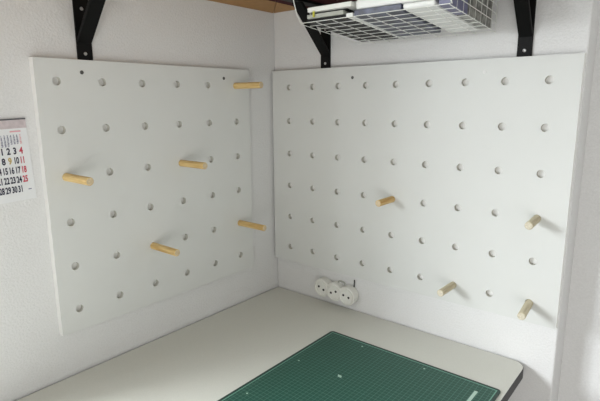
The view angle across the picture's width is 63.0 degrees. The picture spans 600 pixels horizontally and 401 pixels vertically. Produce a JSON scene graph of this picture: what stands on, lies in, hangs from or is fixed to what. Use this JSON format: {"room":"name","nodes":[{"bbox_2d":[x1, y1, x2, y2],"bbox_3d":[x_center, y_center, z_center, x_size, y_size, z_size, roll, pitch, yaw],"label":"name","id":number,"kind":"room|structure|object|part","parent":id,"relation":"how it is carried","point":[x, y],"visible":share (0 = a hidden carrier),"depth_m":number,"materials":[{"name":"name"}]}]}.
{"room":"craft workshop","nodes":[
{"label":"craft workshop","id":0,"kind":"room"},
{"bbox_2d":[0,0,277,400],"bbox_3d":[-1.195,-0.002,0.469,0.300,2.549,3.650,9,15,39],"label":"wall","id":1,"kind":"structure","parent":0,"point":[34,357],"depth_m":1.14,"materials":[{"name":"paint"}]},
{"bbox_2d":[0,118,36,203],"bbox_3d":[-0.589,-0.075,0.962,0.004,0.169,0.121,9,15,39],"label":"wall calendar","id":2,"kind":"object","parent":1,"relation":"attached to","point":[17,183],"visible":1,"depth_m":0.98,"materials":[{"name":"white paper"}]},
{"bbox_2d":[72,0,105,59],"bbox_3d":[-0.392,-0.379,0.989,0.199,0.172,0.034,9,15,39],"label":"shelf bracket","id":3,"kind":"object","parent":1,"relation":"attached to","point":[86,13],"visible":1,"depth_m":1.04,"materials":[{"name":"black metal"}]},
{"bbox_3d":[-0.468,-0.391,1.050,0.004,0.172,0.034,9,15,39],"label":"wall leg","id":4,"kind":"part","parent":3,"relation":"part of","materials":[{"name":"black metal"}]},
{"bbox_2d":[28,57,253,335],"bbox_3d":[-0.344,-0.040,1.260,0.019,0.598,0.598,9,15,39],"label":"pegboard","id":5,"kind":"object","parent":1,"relation":"attached to","point":[128,128],"visible":0.97,"depth_m":1.19,"materials":[{"name":"white wood"}]},
{"bbox_2d":[62,173,93,185],"bbox_3d":[-0.466,-0.045,1.022,0.111,0.017,0.017,9,15,39],"label":"wooden dowel","id":6,"kind":"object","parent":5,"relation":"attached to","point":[84,180],"visible":1,"depth_m":1.00,"materials":[{"name":"brown wood"}]},
{"bbox_2d":[150,242,179,255],"bbox_3d":[-0.338,0.120,1.214,0.110,0.017,0.017,9,15,39],"label":"wooden dowel","id":7,"kind":"object","parent":5,"relation":"attached to","point":[159,247],"visible":1,"depth_m":1.20,"materials":[{"name":"brown wood"}]},
{"bbox_2d":[179,160,207,168],"bbox_3d":[-0.277,-0.092,1.252,0.106,0.017,0.017,9,15,39],"label":"wooden dowel","id":8,"kind":"object","parent":5,"relation":"attached to","point":[184,163],"visible":1,"depth_m":1.24,"materials":[{"name":"brown wood"}]},
{"bbox_2d":[233,82,262,88],"bbox_3d":[-0.148,-0.320,1.362,0.113,0.017,0.017,9,15,39],"label":"wooden dowel","id":9,"kind":"object","parent":5,"relation":"attached to","point":[243,85],"visible":1,"depth_m":1.35,"materials":[{"name":"brown wood"}]},
{"bbox_2d":[238,220,265,230],"bbox_3d":[-0.145,0.073,1.441,0.114,0.017,0.017,9,15,39],"label":"wooden dowel","id":10,"kind":"object","parent":5,"relation":"attached to","point":[261,227],"visible":1,"depth_m":1.43,"materials":[{"name":"brown wood"}]},
{"bbox_2d":[274,0,599,400],"bbox_3d":[0.333,-0.199,1.393,0.861,2.549,0.250,9,15,39],"label":"wall","id":11,"kind":"structure","parent":0,"point":[561,26],"depth_m":1.20,"materials":[{"name":"paint"}]},
{"bbox_2d":[208,0,356,12],"bbox_3d":[-0.051,-0.449,0.837,0.899,0.024,0.999,9,15,39],"label":"corner shelf","id":12,"kind":"object","parent":11,"relation":"attached to","point":[271,6],"visible":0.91,"depth_m":1.35,"materials":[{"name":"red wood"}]},
{"bbox_2d":[293,0,498,44],"bbox_3d":[0.209,-0.440,1.071,0.355,0.143,0.281,9,15,39],"label":"wire basket","id":13,"kind":"object","parent":12,"relation":"hanging from","point":[293,0],"visible":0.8,"depth_m":1.07,"materials":[{"name":"white metal"}]},
{"bbox_2d":[307,15,397,41],"bbox_3d":[0.130,-0.405,1.162,0.108,0.028,0.232,9,15,39],"label":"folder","id":14,"kind":"object","parent":13,"relation":"in","point":[342,19],"visible":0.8,"depth_m":1.14,"materials":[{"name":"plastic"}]},
{"bbox_2d":[307,10,348,19],"bbox_3d":[0.125,-0.414,1.157,0.098,0.029,0.224,9,15,39],"label":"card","id":15,"kind":"object","parent":14,"relation":"on","point":[340,12],"visible":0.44,"depth_m":1.07,"materials":[{"name":"white paper"}]},
{"bbox_2d":[311,8,353,14],"bbox_3d":[0.130,-0.420,1.152,0.098,0.023,0.213,9,15,39],"label":"notebook","id":16,"kind":"object","parent":15,"relation":"on","point":[345,9],"visible":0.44,"depth_m":1.06,"materials":[{"name":"black paper"}]},
{"bbox_2d":[308,1,356,12],"bbox_3d":[0.132,-0.425,1.141,0.121,0.030,0.216,9,15,39],"label":"paper stack","id":17,"kind":"object","parent":16,"relation":"on","point":[350,5],"visible":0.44,"depth_m":1.05,"materials":[{"name":"white paper"}]},
{"bbox_2d":[346,13,404,37],"bbox_3d":[0.179,-0.398,1.120,0.017,0.030,0.236,9,15,39],"label":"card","id":18,"kind":"object","parent":13,"relation":"in","point":[348,15],"visible":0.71,"depth_m":1.07,"materials":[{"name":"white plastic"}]},
{"bbox_2d":[354,4,440,35],"bbox_3d":[0.219,-0.392,1.075,0.121,0.032,0.216,9,15,39],"label":"packet","id":19,"kind":"object","parent":13,"relation":"in","point":[378,10],"visible":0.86,"depth_m":1.04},
{"bbox_2d":[356,0,438,9],"bbox_3d":[0.242,-0.405,1.054,0.194,0.040,0.214,9,15,39],"label":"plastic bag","id":20,"kind":"object","parent":19,"relation":"on","point":[360,4],"visible":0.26,"depth_m":0.99,"materials":[{"name":"white plastic"}]},
{"bbox_2d":[403,0,477,32],"bbox_3d":[0.298,-0.380,1.019,0.066,0.032,0.233,9,15,39],"label":"packet","id":21,"kind":"object","parent":13,"relation":"in","point":[430,3],"visible":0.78,"depth_m":0.98,"materials":[{"name":"white plastic"}]},
{"bbox_2d":[439,0,467,14],"bbox_3d":[0.293,-0.397,0.929,0.024,0.076,0.082,9,15,39],"label":"book","id":22,"kind":"object","parent":13,"relation":"in","point":[460,4],"visible":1,"depth_m":0.93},
{"bbox_2d":[457,0,492,29],"bbox_3d":[0.364,-0.405,1.016,0.024,0.080,0.136,9,15,39],"label":"book","id":23,"kind":"object","parent":13,"relation":"in","point":[485,21],"visible":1,"depth_m":1.01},
{"bbox_2d":[282,0,330,67],"bbox_3d":[0.011,-0.446,1.314,0.033,0.166,0.199,9,15,39],"label":"shelf bracket","id":24,"kind":"object","parent":11,"relation":"attached to","point":[322,41],"visible":0.6,"depth_m":1.35,"materials":[{"name":"black metal"}]},
{"bbox_3d":[0.009,-0.524,1.296,0.033,0.006,0.195,9,15,39],"label":"shelf arm","id":25,"kind":"part","parent":24,"relation":"part of","materials":[{"name":"black metal"}]},
{"bbox_3d":[0.073,-0.461,1.388,0.033,0.166,0.004,9,15,39],"label":"wall leg","id":26,"kind":"part","parent":24,"relation":"part of","materials":[{"name":"black metal"}]},
{"bbox_2d":[314,277,358,304],"bbox_3d":[0.109,0.269,1.493,0.149,0.076,0.030,9,15,39],"label":"power socket","id":27,"kind":"object","parent":11,"relation":"attached to","point":[348,294],"visible":1,"depth_m":1.48,"materials":[{"name":"white plastic"}]},
{"bbox_2d":[315,281,326,295],"bbox_3d":[0.065,0.271,1.513,0.047,0.047,0.004,9,15,39],"label":"socket","id":28,"kind":"object","parent":27,"relation":"attached to","point":[320,286],"depth_m":1.51,"materials":[{"name":"grey plastic"}]},
{"bbox_2d":[326,285,338,299],"bbox_3d":[0.100,0.278,1.484,0.047,0.047,0.004,9,15,39],"label":"socket","id":29,"kind":"object","parent":27,"relation":"attached to","point":[332,291],"depth_m":1.49,"materials":[{"name":"grey plastic"}]},
{"bbox_2d":[339,289,352,303],"bbox_3d":[0.136,0.286,1.456,0.047,0.047,0.004,9,15,39],"label":"socket","id":30,"kind":"object","parent":27,"relation":"attached to","point":[345,295],"depth_m":1.46,"materials":[{"name":"grey plastic"}]},
{"bbox_2d":[272,53,585,328],"bbox_3d":[0.250,-0.056,1.314,0.850,0.598,0.019,9,15,39],"label":"pegboard","id":31,"kind":"object","parent":11,"relation":"attached to","point":[468,152],"visible":1,"depth_m":1.23,"materials":[{"name":"white wood"}]},
{"bbox_2d":[375,196,394,206],"bbox_3d":[0.228,0.001,1.292,0.017,0.017,0.085,9,15,39],"label":"wooden dowel","id":32,"kind":"object","parent":31,"relation":"attached to","point":[387,200],"visible":1,"depth_m":1.27,"materials":[{"name":"brown wood"}]},
{"bbox_2d":[437,281,455,296],"bbox_3d":[0.368,0.219,1.219,0.018,0.017,0.086,9,14,40],"label":"wooden dowel","id":33,"kind":"object","parent":31,"relation":"attached to","point":[441,292],"visible":1,"depth_m":1.20,"materials":[{"name":"beige wood"}]},
{"bbox_2d":[517,299,532,319],"bbox_3d":[0.509,0.244,1.104,0.017,0.022,0.090,8,14,35],"label":"wooden dowel","id":34,"kind":"object","parent":31,"relation":"attached to","point":[523,312],"visible":1,"depth_m":1.09,"materials":[{"name":"beige wood"}]},
{"bbox_2d":[525,215,540,229],"bbox_3d":[0.510,0.046,1.069,0.017,0.020,0.080,9,14,37],"label":"wooden dowel","id":35,"kind":"object","parent":31,"relation":"attached to","point":[535,219],"visible":1,"depth_m":1.05,"materials":[{"name":"beige wood"}]},
{"bbox_2d":[513,0,536,56],"bbox_3d":[0.427,-0.381,0.979,0.031,0.166,0.199,9,15,39],"label":"shelf bracket","id":36,"kind":"object","parent":11,"relation":"attached to","point":[525,10],"visible":1,"depth_m":1.04,"materials":[{"name":"black metal"}]},
{"bbox_2d":[558,17,599,400],"bbox_3d":[1.596,-0.012,0.429,2.339,2.549,0.165,9,15,39],"label":"wall","id":37,"kind":"structure","parent":0,"point":[580,367],"depth_m":1.14,"materials":[{"name":"paint"}]},
{"bbox_3d":[0.288,1.431,0.019,3.500,0.100,4.400,9,15,39],"label":"floor","id":38,"kind":"structure","parent":0,"visible":0},
{"bbox_2d":[16,287,523,400],"bbox_3d":[-0.239,0.822,0.927,0.800,0.740,1.498,9,15,39],"label":"desk","id":39,"kind":"object","parent":38,"relation":"on","point":[209,358],"visible":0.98,"depth_m":1.23,"materials":[{"name":"grey laminate"}]},
{"bbox_2d":[218,331,500,400],"bbox_3d":[0.072,0.432,0.973,0.451,0.003,0.600,9,15,39],"label":"cutting mat","id":40,"kind":"object","parent":39,"relation":"on","point":[336,366],"visible":1,"depth_m":1.10,"materials":[{"name":"green plastic"}]}
]}

